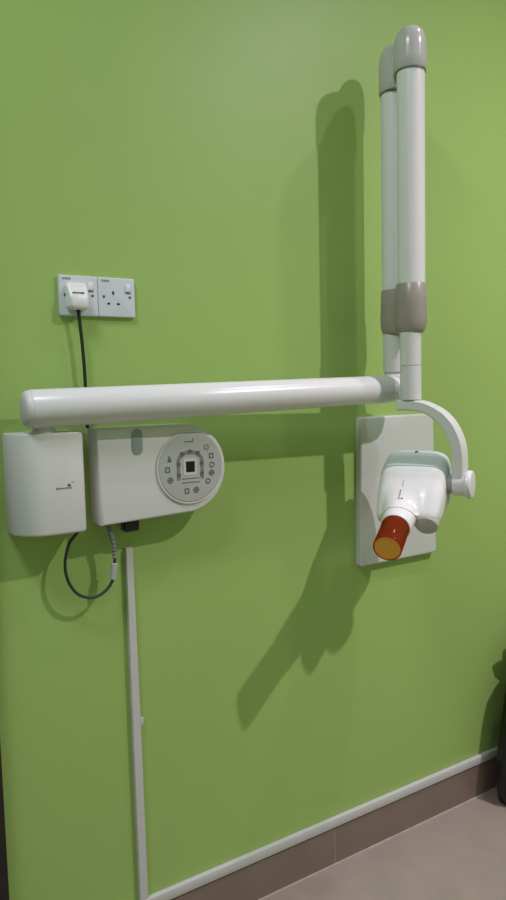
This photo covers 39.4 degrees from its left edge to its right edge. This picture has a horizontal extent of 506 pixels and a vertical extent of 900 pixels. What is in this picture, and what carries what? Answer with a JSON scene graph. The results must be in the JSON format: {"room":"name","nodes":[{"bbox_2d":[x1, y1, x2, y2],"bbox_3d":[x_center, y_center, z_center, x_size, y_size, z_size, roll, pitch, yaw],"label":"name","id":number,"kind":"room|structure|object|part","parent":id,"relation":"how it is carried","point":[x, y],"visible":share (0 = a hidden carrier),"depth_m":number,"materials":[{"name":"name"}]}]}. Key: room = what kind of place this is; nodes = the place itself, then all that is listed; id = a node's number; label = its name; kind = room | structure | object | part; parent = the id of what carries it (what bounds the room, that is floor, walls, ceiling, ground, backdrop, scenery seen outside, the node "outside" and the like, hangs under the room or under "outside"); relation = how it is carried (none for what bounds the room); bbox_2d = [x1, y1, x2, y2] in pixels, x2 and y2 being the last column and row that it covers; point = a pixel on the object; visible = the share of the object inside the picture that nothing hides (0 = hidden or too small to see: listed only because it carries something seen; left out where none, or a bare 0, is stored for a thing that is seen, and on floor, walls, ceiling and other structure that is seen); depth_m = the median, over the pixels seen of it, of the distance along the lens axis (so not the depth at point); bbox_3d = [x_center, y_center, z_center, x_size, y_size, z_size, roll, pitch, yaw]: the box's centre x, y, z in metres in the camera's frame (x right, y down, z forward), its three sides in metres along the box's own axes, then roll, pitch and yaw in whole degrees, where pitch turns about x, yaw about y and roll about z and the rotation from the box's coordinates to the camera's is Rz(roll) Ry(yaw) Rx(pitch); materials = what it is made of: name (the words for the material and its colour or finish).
{"room":"dental clinic","nodes":[
{"label":"dental clinic","id":0,"kind":"room"},
{"bbox_2d":[0,0,505,899],"bbox_3d":[-0.071,-0.472,1.774,4.600,3.350,0.100,-4,6,-32],"label":"wall","id":1,"kind":"structure","parent":0,"point":[221,158],"depth_m":1.77,"materials":[{"name":"paint"}]},
{"bbox_2d":[0,743,8,899],"bbox_3d":[-0.961,0.248,1.194,0.984,2.060,0.035,-4,6,-32],"label":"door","id":2,"kind":"structure","parent":1,"relation":"in","point":[4,884],"depth_m":1.49,"materials":[{"name":"brown wood"}]},
{"bbox_2d":[57,274,98,316],"bbox_3d":[-0.377,-0.333,1.527,0.086,0.086,0.012,-4,6,-32],"label":"wall socket","id":3,"kind":"object","parent":1,"relation":"attached to","point":[62,280],"visible":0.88,"depth_m":1.52,"materials":[{"name":"white plastic"}]},
{"bbox_2d":[65,282,88,427],"bbox_3d":[-0.370,-0.202,1.521,0.046,0.313,0.027,-4,6,-32],"label":"plug","id":4,"kind":"object","parent":3,"relation":"in","point":[77,296],"visible":0.74,"depth_m":1.51,"materials":[{"name":"white plastic"}]},
{"bbox_3d":[-0.368,-0.175,1.528,0.009,0.257,0.019,2,6,34],"label":"cord","id":5,"kind":"part","parent":4,"relation":"part of","materials":[{"name":"black rubber"}]},
{"bbox_2d":[87,283,92,289],"bbox_3d":[-0.353,-0.355,1.536,0.012,0.016,0.004,-4,6,-32],"label":"rocker switch","id":6,"kind":"object","parent":3,"relation":"attached to","point":[89,285],"depth_m":1.53,"materials":[{"name":"white plastic"}]},
{"bbox_2d":[97,277,134,317],"bbox_3d":[-0.304,-0.339,1.572,0.086,0.086,0.012,-4,6,-32],"label":"wall socket","id":7,"kind":"object","parent":1,"relation":"attached to","point":[116,296],"visible":1,"depth_m":1.57,"materials":[{"name":"white plastic"}]},
{"bbox_2d":[125,285,130,291],"bbox_3d":[-0.280,-0.361,1.581,0.012,0.016,0.004,-4,6,-32],"label":"rocker switch","id":8,"kind":"object","parent":7,"relation":"attached to","point":[127,287],"depth_m":1.58,"materials":[{"name":"white plastic"}]},
{"bbox_2d":[124,546,147,899],"bbox_3d":[-0.272,0.652,1.666,0.029,0.861,0.012,-4,6,-32],"label":"cable trunking","id":9,"kind":"object","parent":1,"relation":"attached to","point":[136,720],"visible":1,"depth_m":1.66,"materials":[{"name":"white plastic"}]},
{"bbox_2d":[63,424,223,598],"bbox_3d":[-0.244,0.132,1.609,0.390,0.374,0.072,-4,6,-32],"label":"control box","id":10,"kind":"object","parent":1,"relation":"attached to","point":[137,472],"visible":0.99,"depth_m":1.58,"materials":[{"name":"white plastic"}]},
{"bbox_3d":[-0.144,0.038,1.624,0.033,0.038,0.002,-4,6,-32],"label":"display frame","id":11,"kind":"part","parent":10,"relation":"part of","materials":[{"name":"plastic"}]},
{"bbox_2d":[2,24,475,560],"bbox_3d":[0.024,-0.370,1.577,1.108,1.281,0.285,-4,6,-27],"label":"dental x-ray machine","id":12,"kind":"object","parent":1,"relation":"attached to","point":[44,466],"visible":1,"depth_m":1.73,"materials":[{"name":"white plastic"}]},
{"bbox_3d":[-0.070,-0.118,1.637,0.874,0.095,0.079,-4,6,-30],"label":"extension arm","id":13,"kind":"part","parent":12,"relation":"part of","materials":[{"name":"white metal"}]},
{"bbox_3d":[0.379,-0.247,1.890,0.067,0.160,0.067,-4,6,-32],"label":"swivel post","id":14,"kind":"part","parent":12,"relation":"part of","materials":[{"name":"white plastic"}]},
{"bbox_3d":[0.403,-0.214,1.806,0.054,0.171,0.054,-4,6,-32],"label":"yoke post","id":15,"kind":"part","parent":12,"relation":"part of","materials":[{"name":"white plastic"}]},
{"bbox_3d":[0.530,0.086,1.779,0.046,0.071,0.071,2,6,30],"label":"joint knob","id":16,"kind":"part","parent":12,"relation":"part of","materials":[{"name":"white plastic"}]},
{"bbox_2d":[147,746,497,899],"bbox_3d":[0.669,1.021,2.277,2.815,0.026,0.015,-4,6,-32],"label":"cable trunking","id":17,"kind":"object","parent":1,"relation":"attached to","point":[187,885],"depth_m":1.96,"materials":[{"name":"white plastic"}]},
{"bbox_2d":[171,757,496,899],"bbox_3d":[0.670,1.093,2.284,2.815,0.108,0.014,-4,6,-32],"label":"baseboard","id":18,"kind":"structure","parent":1,"relation":"attached to","point":[262,879],"depth_m":2.03,"materials":[{"name":"brown tile"}]},
{"bbox_2d":[356,414,435,565],"bbox_3d":[0.419,0.109,2.050,0.299,0.420,0.021,-4,6,-32],"label":"wall plate","id":19,"kind":"object","parent":1,"relation":"attached to","point":[377,437],"visible":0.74,"depth_m":1.99,"materials":[{"name":"white plastic"}]},
{"bbox_2d":[263,789,505,899],"bbox_3d":[0.814,1.346,0.571,4.600,0.100,3.300,-4,6,-32],"label":"floor","id":20,"kind":"structure","parent":0,"point":[459,853],"depth_m":2.00,"materials":[{"name":"beige tile"}]},
{"bbox_2d":[496,689,505,803],"bbox_3d":[0.923,0.858,2.327,0.326,0.555,0.135,-4,6,-32],"label":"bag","id":21,"kind":"object","parent":20,"relation":"on","point":[501,751],"visible":1,"depth_m":2.26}
]}

